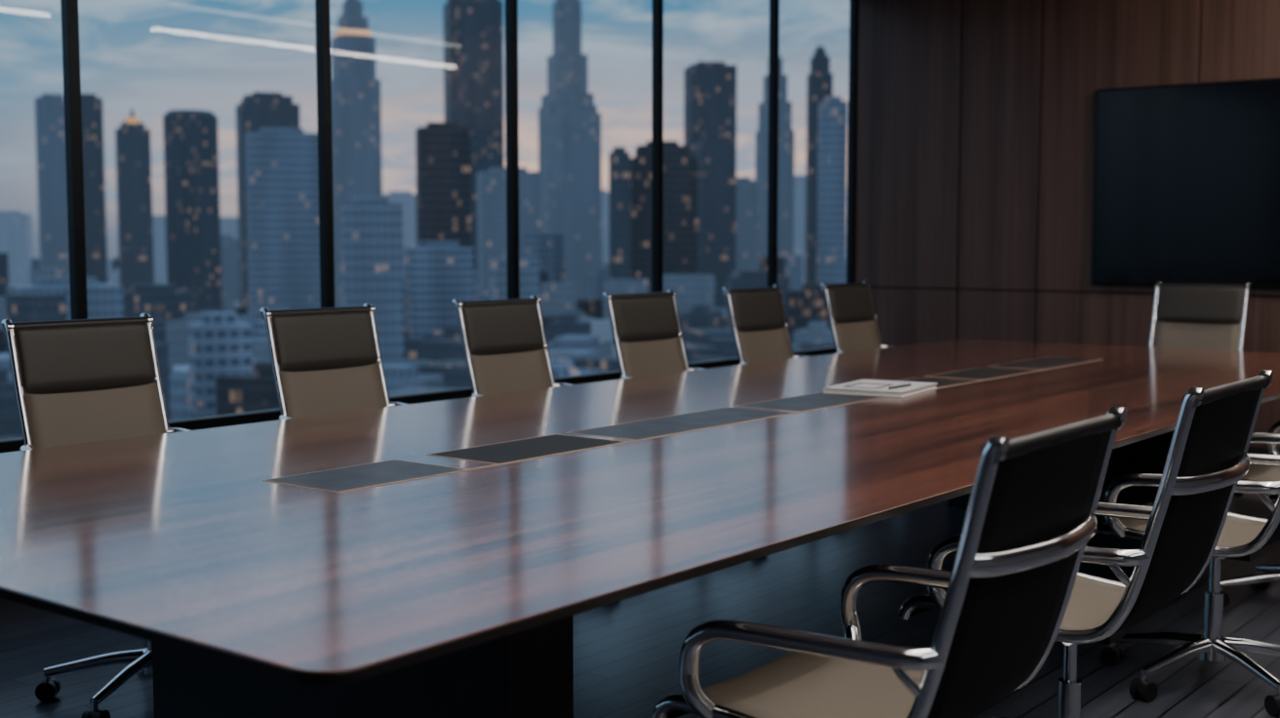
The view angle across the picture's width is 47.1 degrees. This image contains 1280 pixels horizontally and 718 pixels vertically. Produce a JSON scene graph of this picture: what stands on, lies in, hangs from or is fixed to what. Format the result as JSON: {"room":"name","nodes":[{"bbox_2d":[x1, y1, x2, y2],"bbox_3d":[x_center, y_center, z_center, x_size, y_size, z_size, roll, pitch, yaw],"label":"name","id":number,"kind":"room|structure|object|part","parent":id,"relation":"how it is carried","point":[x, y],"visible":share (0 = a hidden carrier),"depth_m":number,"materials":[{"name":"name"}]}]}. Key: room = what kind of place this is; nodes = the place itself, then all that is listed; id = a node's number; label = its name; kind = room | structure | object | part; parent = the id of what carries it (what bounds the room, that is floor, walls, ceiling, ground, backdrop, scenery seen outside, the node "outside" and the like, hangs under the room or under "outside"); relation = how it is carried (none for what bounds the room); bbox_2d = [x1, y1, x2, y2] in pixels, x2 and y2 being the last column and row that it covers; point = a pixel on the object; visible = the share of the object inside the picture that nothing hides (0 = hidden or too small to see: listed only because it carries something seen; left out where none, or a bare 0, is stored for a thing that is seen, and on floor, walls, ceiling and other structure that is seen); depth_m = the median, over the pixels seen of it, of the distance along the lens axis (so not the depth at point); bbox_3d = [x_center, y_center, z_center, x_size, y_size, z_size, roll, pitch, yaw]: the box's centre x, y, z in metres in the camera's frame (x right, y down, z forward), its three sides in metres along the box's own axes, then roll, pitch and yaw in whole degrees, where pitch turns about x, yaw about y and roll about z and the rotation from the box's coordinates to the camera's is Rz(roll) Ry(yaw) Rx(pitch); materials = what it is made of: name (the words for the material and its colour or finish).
{"room":"office","nodes":[
{"label":"office","id":0,"kind":"room"},
{"bbox_2d":[0,353,835,453],"bbox_3d":[-2.150,0.570,5.735,0.320,0.530,11.470,4,6,38],"label":"wall","id":1,"kind":"structure","parent":0,"point":[831,353],"depth_m":6.90,"materials":[{"name":"black"}]},
{"bbox_2d":[0,0,858,452],"bbox_3d":[-2.078,-0.921,5.558,0.060,2.470,11.472,4,6,38],"label":"window frame","id":2,"kind":"structure","parent":1,"relation":"attached to","point":[72,112],"depth_m":7.32,"materials":[{"name":"black metal"}]},
{"bbox_2d":[0,492,1279,717],"bbox_3d":[0.887,1.085,3.419,8.100,0.120,11.720,4,6,38],"label":"floor","id":3,"kind":"structure","parent":0,"point":[626,652],"depth_m":4.78,"materials":[{"name":"brown wood"}]},
{"bbox_2d":[1,313,189,717],"bbox_3d":[-1.385,0.425,4.167,0.693,1.074,0.638,4,6,38],"label":"office chair","id":4,"kind":"object","parent":3,"relation":"on","point":[77,380],"visible":0.4,"depth_m":4.25,"materials":[{"name":"brown leather"}]},
{"bbox_2d":[12,316,155,394],"bbox_3d":[-1.626,-0.013,4.310,0.079,0.206,0.428,4,6,38],"label":"cushion","id":5,"kind":"object","parent":4,"relation":"on","point":[99,355],"depth_m":4.29,"materials":[{"name":"brown leather"}]},
{"bbox_3d":[-1.395,0.191,4.142,0.668,0.560,0.424,4,6,38],"label":"seat and sling","id":6,"kind":"part","parent":4,"relation":"part of","materials":[{"name":"brown leather"}]},
{"bbox_2d":[260,303,409,419],"bbox_3d":[-0.843,0.368,4.866,0.677,1.074,0.636,4,6,39],"label":"office chair","id":7,"kind":"object","parent":3,"relation":"on","point":[328,360],"visible":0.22,"depth_m":4.98,"materials":[{"name":"brown leather"}]},
{"bbox_2d":[269,306,378,371],"bbox_3d":[-1.075,-0.070,5.009,0.079,0.206,0.428,4,6,39],"label":"cushion","id":8,"kind":"object","parent":7,"relation":"on","point":[328,339],"depth_m":4.98,"materials":[{"name":"brown leather"}]},
{"bbox_2d":[452,295,573,397],"bbox_3d":[-0.314,0.313,5.537,0.694,1.074,0.621,4,6,38],"label":"office chair","id":9,"kind":"object","parent":3,"relation":"on","point":[505,349],"visible":0.25,"depth_m":5.67,"materials":[{"name":"brown leather"}]},
{"bbox_2d":[460,297,544,355],"bbox_3d":[-0.532,-0.127,5.700,0.079,0.206,0.428,4,6,38],"label":"cushion","id":10,"kind":"object","parent":9,"relation":"on","point":[515,326],"depth_m":5.67,"materials":[{"name":"brown leather"}]},
{"bbox_3d":[-0.298,0.077,5.536,0.668,0.560,0.424,4,6,38],"label":"seat and sling","id":11,"kind":"part","parent":9,"relation":"part of","materials":[{"name":"brown leather"}]},
{"bbox_2d":[0,338,1279,717],"bbox_3d":[0.702,0.515,5.113,2.227,0.741,6.420,4,6,38],"label":"conference table","id":12,"kind":"object","parent":3,"relation":"on","point":[437,559],"visible":0.91,"depth_m":3.20,"materials":[{"name":"brown wood"}]},
{"bbox_2d":[823,379,937,398],"bbox_3d":[0.892,0.103,5.426,0.300,0.029,0.380,3,5,30],"label":"notebook","id":13,"kind":"object","parent":12,"relation":"on","point":[868,387],"visible":1,"depth_m":5.33,"materials":[{"name":"white paper"}]},
{"bbox_2d":[602,289,704,379],"bbox_3d":[0.252,0.255,6.247,0.694,1.074,0.644,4,6,39],"label":"office chair","id":14,"kind":"object","parent":3,"relation":"on","point":[648,340],"visible":0.28,"depth_m":6.37,"materials":[{"name":"brown leather"}]},
{"bbox_2d":[610,291,679,342],"bbox_3d":[0.023,-0.184,6.405,0.079,0.206,0.428,4,6,39],"label":"cushion","id":15,"kind":"object","parent":14,"relation":"on","point":[641,317],"depth_m":6.37,"materials":[{"name":"brown leather"}]},
{"bbox_3d":[0.250,0.020,6.234,0.668,0.560,0.424,4,6,39],"label":"seat and sling","id":16,"kind":"part","parent":14,"relation":"part of","materials":[{"name":"brown leather"}]},
{"bbox_2d":[722,284,809,364],"bbox_3d":[0.794,0.198,6.947,0.677,1.074,0.638,4,6,38],"label":"office chair","id":17,"kind":"object","parent":3,"relation":"on","point":[757,315],"visible":0.25,"depth_m":7.06,"materials":[{"name":"brown leather"}]},
{"bbox_2d":[729,286,785,332],"bbox_3d":[0.566,-0.241,7.096,0.079,0.206,0.428,4,6,38],"label":"cushion","id":18,"kind":"object","parent":17,"relation":"on","point":[751,309],"depth_m":7.06,"materials":[{"name":"brown leather"}]},
{"bbox_3d":[0.799,-0.037,6.931,0.668,0.560,0.424,4,6,38],"label":"seat and sling","id":19,"kind":"part","parent":17,"relation":"part of","materials":[{"name":"brown leather"}]},
{"bbox_2d":[820,280,893,353],"bbox_3d":[1.362,0.139,7.666,0.681,1.074,0.609,4,6,38],"label":"office chair","id":20,"kind":"object","parent":3,"relation":"on","point":[853,321],"visible":0.24,"depth_m":7.76,"materials":[{"name":"brown leather"}]},
{"bbox_2d":[826,282,875,323],"bbox_3d":[1.117,-0.298,7.795,0.079,0.206,0.428,4,6,38],"label":"cushion","id":21,"kind":"object","parent":20,"relation":"on","point":[849,302],"depth_m":7.76,"materials":[{"name":"brown leather"}]},
{"bbox_3d":[1.347,-0.094,7.628,0.668,0.560,0.424,4,6,38],"label":"seat and sling","id":22,"kind":"part","parent":20,"relation":"part of","materials":[{"name":"brown leather"}]},
{"bbox_2d":[650,405,1126,717],"bbox_3d":[0.434,0.585,2.658,0.679,1.002,0.626,4,6,38],"label":"office chair","id":23,"kind":"object","parent":3,"relation":"on","point":[1030,520],"visible":1,"depth_m":2.49,"materials":[{"name":"brown leather"}]},
{"bbox_2d":[1003,413,1119,460],"bbox_3d":[0.675,0.213,2.457,0.079,0.206,0.488,4,6,38],"label":"cushion","id":24,"kind":"object","parent":23,"relation":"on","point":[1090,439],"depth_m":2.45,"materials":[{"name":"grey leather"}]},
{"bbox_2d":[897,369,1273,717],"bbox_3d":[1.027,0.523,3.411,0.679,1.002,0.638,4,6,38],"label":"office chair","id":25,"kind":"object","parent":3,"relation":"on","point":[1207,459],"visible":0.7,"depth_m":3.19,"materials":[{"name":"brown leather"}]},
{"bbox_3d":[1.023,0.328,3.391,0.668,0.560,0.484,4,6,38],"label":"seat and sling","id":26,"kind":"part","parent":25,"relation":"part of","materials":[{"name":"brown leather"}]},
{"bbox_2d":[1200,375,1268,404],"bbox_3d":[1.255,0.153,3.195,0.079,0.206,0.488,4,6,38],"label":"cushion","id":27,"kind":"object","parent":25,"relation":"on","point":[1251,390],"depth_m":3.19,"materials":[{"name":"grey leather"}]},
{"bbox_2d":[1087,452,1279,716],"bbox_3d":[1.694,0.453,4.267,0.692,1.002,0.642,4,6,38],"label":"office chair","id":28,"kind":"object","parent":3,"relation":"on","point":[1242,538],"visible":0.59,"depth_m":4.22,"materials":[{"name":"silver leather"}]},
{"bbox_3d":[1.695,0.258,4.246,0.668,0.560,0.484,4,6,38],"label":"seat and sling","id":29,"kind":"part","parent":28,"relation":"part of","materials":[{"name":"brown leather"}]},
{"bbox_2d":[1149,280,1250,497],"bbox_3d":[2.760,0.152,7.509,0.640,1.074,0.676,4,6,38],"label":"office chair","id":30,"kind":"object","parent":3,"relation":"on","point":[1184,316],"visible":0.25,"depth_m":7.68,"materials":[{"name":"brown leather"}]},
{"bbox_3d":[2.757,-0.082,7.489,0.444,0.560,0.668,4,6,38],"label":"seat and sling","id":31,"kind":"part","parent":30,"relation":"part of","materials":[{"name":"brown leather"}]},
{"bbox_2d":[1156,282,1245,324],"bbox_3d":[2.939,-0.290,7.705,0.448,0.206,0.079,4,6,38],"label":"cushion","id":32,"kind":"object","parent":30,"relation":"on","point":[1176,303],"depth_m":7.68,"materials":[{"name":"brown leather"}]},
{"bbox_2d":[1219,420,1279,607],"bbox_3d":[2.370,0.384,5.118,0.679,1.002,0.636,4,6,38],"label":"office chair","id":33,"kind":"object","parent":3,"relation":"on","point":[1261,580],"visible":0.36,"depth_m":5.20,"materials":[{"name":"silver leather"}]},
{"bbox_3d":[2.374,0.187,5.109,0.668,0.560,0.484,4,6,38],"label":"seat and sling","id":34,"kind":"part","parent":33,"relation":"part of","materials":[{"name":"brown leather"}]},
{"bbox_2d":[854,0,1279,448],"bbox_3d":[4.521,-0.835,7.766,7.720,3.000,0.172,4,6,38],"label":"wall","id":35,"kind":"structure","parent":0,"point":[976,119],"depth_m":9.33,"materials":[{"name":"brown wood"}]},
{"bbox_2d":[1091,78,1279,287],"bbox_3d":[3.610,-0.996,8.326,2.110,1.180,0.053,4,6,38],"label":"wall-mounted television","id":36,"kind":"object","parent":35,"relation":"attached to","point":[1186,177],"visible":1,"depth_m":8.60,"materials":[{"name":"black"}]},
{"bbox_2d":[1247,445,1279,454],"bbox_3d":[4.492,0.617,7.806,7.670,0.100,0.030,4,6,38],"label":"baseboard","id":37,"kind":"structure","parent":35,"relation":"attached to","point":[1252,450],"depth_m":8.50,"materials":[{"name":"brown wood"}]},
{"label":"outside","id":38,"kind":"structure","parent":0,"visible":0},
{"bbox_2d":[111,259,115,272],"bbox_3d":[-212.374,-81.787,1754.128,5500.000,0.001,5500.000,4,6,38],"label":"ground","id":39,"kind":"structure","parent":38,"point":[112,260],"depth_m":3371.96,"materials":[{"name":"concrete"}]},
{"bbox_2d":[0,210,33,266],"bbox_3d":[-590.913,-94.758,1375.555,37.200,87.500,37.200,-1,5,-15],"label":"skyscraper","id":40,"kind":"structure","parent":39,"relation":"on","point":[16,227],"depth_m":1359.07,"materials":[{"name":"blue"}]},
{"bbox_2d":[34,93,69,271],"bbox_3d":[-331.312,-78.047,833.211,17.670,142.500,17.670,-2,5,-26],"label":"skyscraper","id":41,"kind":"structure","parent":39,"relation":"on","point":[50,135],"depth_m":822.91,"materials":[{"name":"blue glass"}]},
{"bbox_2d":[6,277,123,319],"bbox_3d":[-189.736,-2.491,485.558,31.620,48.500,31.620,-3,5,-29],"label":"apartment block","id":42,"kind":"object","parent":39,"relation":"on","point":[104,300],"visible":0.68,"depth_m":474.87,"materials":[{"name":"concrete"}]},
{"bbox_2d":[80,93,108,283],"bbox_3d":[-322.429,-81.999,863.175,15.810,145.500,15.810,-1,5,-17],"label":"skyscraper","id":43,"kind":"structure","parent":39,"relation":"on","point":[92,106],"depth_m":855.07,"materials":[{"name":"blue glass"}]},
{"bbox_2d":[115,108,154,289],"bbox_3d":[-259.134,-64.313,754.136,15.810,128.000,15.810,-2,5,-24],"label":"skyscraper","id":44,"kind":"structure","parent":39,"relation":"on","point":[133,146],"depth_m":745.99,"materials":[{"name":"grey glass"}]},
{"bbox_2d":[122,283,195,319],"bbox_3d":[-200.955,-9.554,608.876,27.900,42.500,27.900,-2,5,-26],"label":"apartment block","id":45,"kind":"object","parent":39,"relation":"on","point":[171,302],"visible":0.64,"depth_m":596.93,"materials":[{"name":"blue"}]},
{"bbox_2d":[152,215,166,282],"bbox_3d":[-427.973,-88.544,1330.188,37.200,82.500,37.200,-1,5,-6],"label":"skyscraper","id":46,"kind":"structure","parent":39,"relation":"on","point":[159,221],"depth_m":1310.52,"materials":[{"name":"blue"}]},
{"bbox_2d":[162,109,222,309],"bbox_3d":[-246.529,-70.416,810.421,29.000,131.000,29.000,4,6,38],"label":"skyscraper","id":47,"kind":"structure","parent":39,"relation":"on","point":[190,138],"depth_m":797.79,"materials":[{"name":"blue glass"}]},
{"bbox_2d":[188,311,252,418],"bbox_3d":[-96.473,11.528,338.504,12.090,44.500,12.090,-2,5,-26],"label":"building","id":48,"kind":"structure","parent":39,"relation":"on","point":[219,345],"depth_m":332.08,"materials":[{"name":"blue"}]},
{"bbox_2d":[220,217,238,239],"bbox_3d":[-400.857,-97.700,1442.279,55.800,82.500,55.800,-2,5,-26],"label":"skyscraper","id":49,"kind":"structure","parent":39,"relation":"on","point":[228,225],"depth_m":1412.52,"materials":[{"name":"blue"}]},
{"bbox_2d":[238,308,287,337],"bbox_3d":[-151.041,-4.057,602.992,24.180,32.500,24.180,-2,5,-22],"label":"apartment block","id":50,"kind":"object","parent":39,"relation":"on","point":[256,313],"visible":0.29,"depth_m":593.74,"materials":[{"name":"concrete"}]},
{"bbox_2d":[235,91,300,311],"bbox_3d":[-231.434,-89.418,917.143,35.340,151.500,35.340,-2,5,-20],"label":"skyscraper","id":51,"kind":"structure","parent":39,"relation":"on","point":[257,110],"depth_m":897.64,"materials":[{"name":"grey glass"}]},
{"bbox_2d":[244,127,320,315],"bbox_3d":[-164.599,-49.862,678.566,31.620,111.500,31.620,-1,5,-17],"label":"skyscraper","id":52,"kind":"structure","parent":39,"relation":"on","point":[282,193],"depth_m":662.36,"materials":[{"name":"glass"}]},
{"bbox_2d":[330,0,382,268],"bbox_3d":[-170.186,-126.472,876.375,26.970,232.000,26.970,-2,5,-21],"label":"skyscraper","id":53,"kind":"structure","parent":39,"relation":"on","point":[356,96],"depth_m":863.25,"materials":[{"name":"blue glass"}]},
{"bbox_2d":[339,196,403,364],"bbox_3d":[-89.830,-16.574,492.149,18.135,75.500,18.135,-2,5,-18],"label":"skyscraper","id":54,"kind":"structure","parent":39,"relation":"on","point":[370,226],"depth_m":483.18,"materials":[{"name":"glass"}]},
{"bbox_2d":[382,191,416,256],"bbox_3d":[-207.845,-94.464,1279.835,27.900,102.500,27.900,-2,5,-19],"label":"skyscraper","id":55,"kind":"structure","parent":39,"relation":"on","point":[408,200],"depth_m":1265.87,"materials":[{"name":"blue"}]},
{"bbox_2d":[0,234,846,439],"bbox_3d":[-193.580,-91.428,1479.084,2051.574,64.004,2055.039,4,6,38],"label":"city buildings","id":56,"kind":"structure","parent":39,"relation":"on","point":[579,335],"depth_m":493.79,"materials":[{"name":"concrete"}]},
{"bbox_2d":[403,240,474,337],"bbox_3d":[-81.429,-17.451,595.003,24.180,60.500,24.180,-1,5,-18],"label":"building","id":57,"kind":"structure","parent":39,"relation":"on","point":[436,273],"depth_m":582.68,"materials":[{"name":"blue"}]},
{"bbox_2d":[415,121,471,246],"bbox_3d":[-85.967,-46.925,642.603,21.390,111.500,21.390,-1,5,-14],"label":"skyscraper","id":58,"kind":"structure","parent":39,"relation":"on","point":[442,148],"depth_m":630.18,"materials":[{"name":"brown stone"}]},
{"bbox_2d":[442,0,504,286],"bbox_3d":[-105.895,-152.811,934.741,33.480,275.000,33.480,-1,5,-14],"label":"skyscraper","id":59,"kind":"structure","parent":39,"relation":"on","point":[472,29],"depth_m":917.58,"materials":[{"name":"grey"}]},
{"bbox_2d":[477,166,540,291],"bbox_3d":[-71.115,-53.364,795.128,31.620,99.500,31.620,-1,5,-10],"label":"skyscraper","id":60,"kind":"structure","parent":39,"relation":"on","point":[491,183],"depth_m":777.60,"materials":[{"name":"blue glass"}]},
{"bbox_2d":[488,251,539,300],"bbox_3d":[-47.833,-12.487,558.792,14.880,56.500,14.880,-2,5,-25],"label":"apartment block","id":61,"kind":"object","parent":39,"relation":"on","point":[498,267],"visible":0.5,"depth_m":552.07,"materials":[{"name":"glass"}]},
{"bbox_2d":[538,0,597,234],"bbox_3d":[-48.850,-179.692,987.454,32.550,320.000,32.550,-1,5,-18],"label":"skyscraper","id":62,"kind":"structure","parent":39,"relation":"on","point":[567,67],"depth_m":977.11,"materials":[{"name":"blue glass"}]},
{"bbox_2d":[549,108,601,299],"bbox_3d":[-35.768,-71.632,816.097,22.320,132.500,22.320,-2,5,-22],"label":"skyscraper","id":63,"kind":"structure","parent":39,"relation":"on","point":[575,135],"depth_m":804.83,"materials":[{"name":"blue glass"}]},
{"bbox_2d":[601,190,608,262],"bbox_3d":[-41.533,-106.409,1395.353,33.480,107.500,33.480,0,5,-4],"label":"skyscraper","id":64,"kind":"structure","parent":39,"relation":"on","point":[605,195],"depth_m":1377.78,"materials":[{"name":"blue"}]},
{"bbox_2d":[608,147,630,279],"bbox_3d":[-9.773,-47.966,698.345,9.300,104.500,9.300,0,5,-6],"label":"skyscraper","id":65,"kind":"structure","parent":39,"relation":"on","point":[619,159],"depth_m":692.12,"materials":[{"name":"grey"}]},
{"bbox_2d":[630,140,698,281],"bbox_3d":[10.681,-51.587,718.105,31.620,108.500,31.620,0,5,-5],"label":"skyscraper","id":66,"kind":"structure","parent":39,"relation":"on","point":[680,171],"depth_m":701.30,"materials":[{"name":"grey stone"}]},
{"bbox_2d":[683,61,736,271],"bbox_3d":[40.041,-88.513,844.654,26.040,161.500,26.040,-1,5,-7],"label":"skyscraper","id":67,"kind":"structure","parent":39,"relation":"on","point":[709,87],"depth_m":827.55,"materials":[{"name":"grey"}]},
{"bbox_2d":[694,136,735,283],"bbox_3d":[39.463,-59.387,776.745,18.600,114.500,18.600,-1,5,-7],"label":"skyscraper","id":68,"kind":"structure","parent":39,"relation":"on","point":[716,156],"depth_m":766.29,"materials":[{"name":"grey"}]},
{"bbox_2d":[735,177,758,271],"bbox_3d":[59.647,-61.104,896.021,22.320,98.500,22.320,0,5,-1],"label":"skyscraper","id":69,"kind":"structure","parent":39,"relation":"on","point":[746,229],"depth_m":883.50,"materials":[{"name":"blue glass"}]},
{"bbox_2d":[725,269,786,327],"bbox_3d":[40.799,-6.276,519.611,18.600,50.500,18.600,0,5,-3],"label":"apartment block","id":70,"kind":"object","parent":39,"relation":"on","point":[746,278],"visible":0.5,"depth_m":509.40,"materials":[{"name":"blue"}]},
{"bbox_2d":[755,53,795,269],"bbox_3d":[86.101,-111.613,940.124,19.530,192.000,19.530,-1,5,-15],"label":"skyscraper","id":71,"kind":"structure","parent":39,"relation":"on","point":[786,135],"depth_m":931.80,"materials":[{"name":"blue glass"}]},
{"bbox_2d":[794,174,805,273],"bbox_3d":[129.599,-92.096,1189.432,18.600,112.500,18.600,2,5,20],"label":"skyscraper","id":72,"kind":"structure","parent":39,"relation":"on","point":[799,180],"depth_m":1178.19,"materials":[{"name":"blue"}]},
{"bbox_2d":[804,45,833,283],"bbox_3d":[108.123,-99.605,888.321,13.485,176.500,13.485,0,5,-3],"label":"skyscraper","id":73,"kind":"structure","parent":39,"relation":"on","point":[820,80],"depth_m":880.49,"materials":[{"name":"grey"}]},
{"bbox_2d":[816,96,847,283],"bbox_3d":[90.157,-58.959,691.666,12.090,127.500,12.090,0,5,-1],"label":"skyscraper","id":74,"kind":"structure","parent":39,"relation":"on","point":[832,120],"depth_m":684.22,"materials":[{"name":"glass"}]}
]}

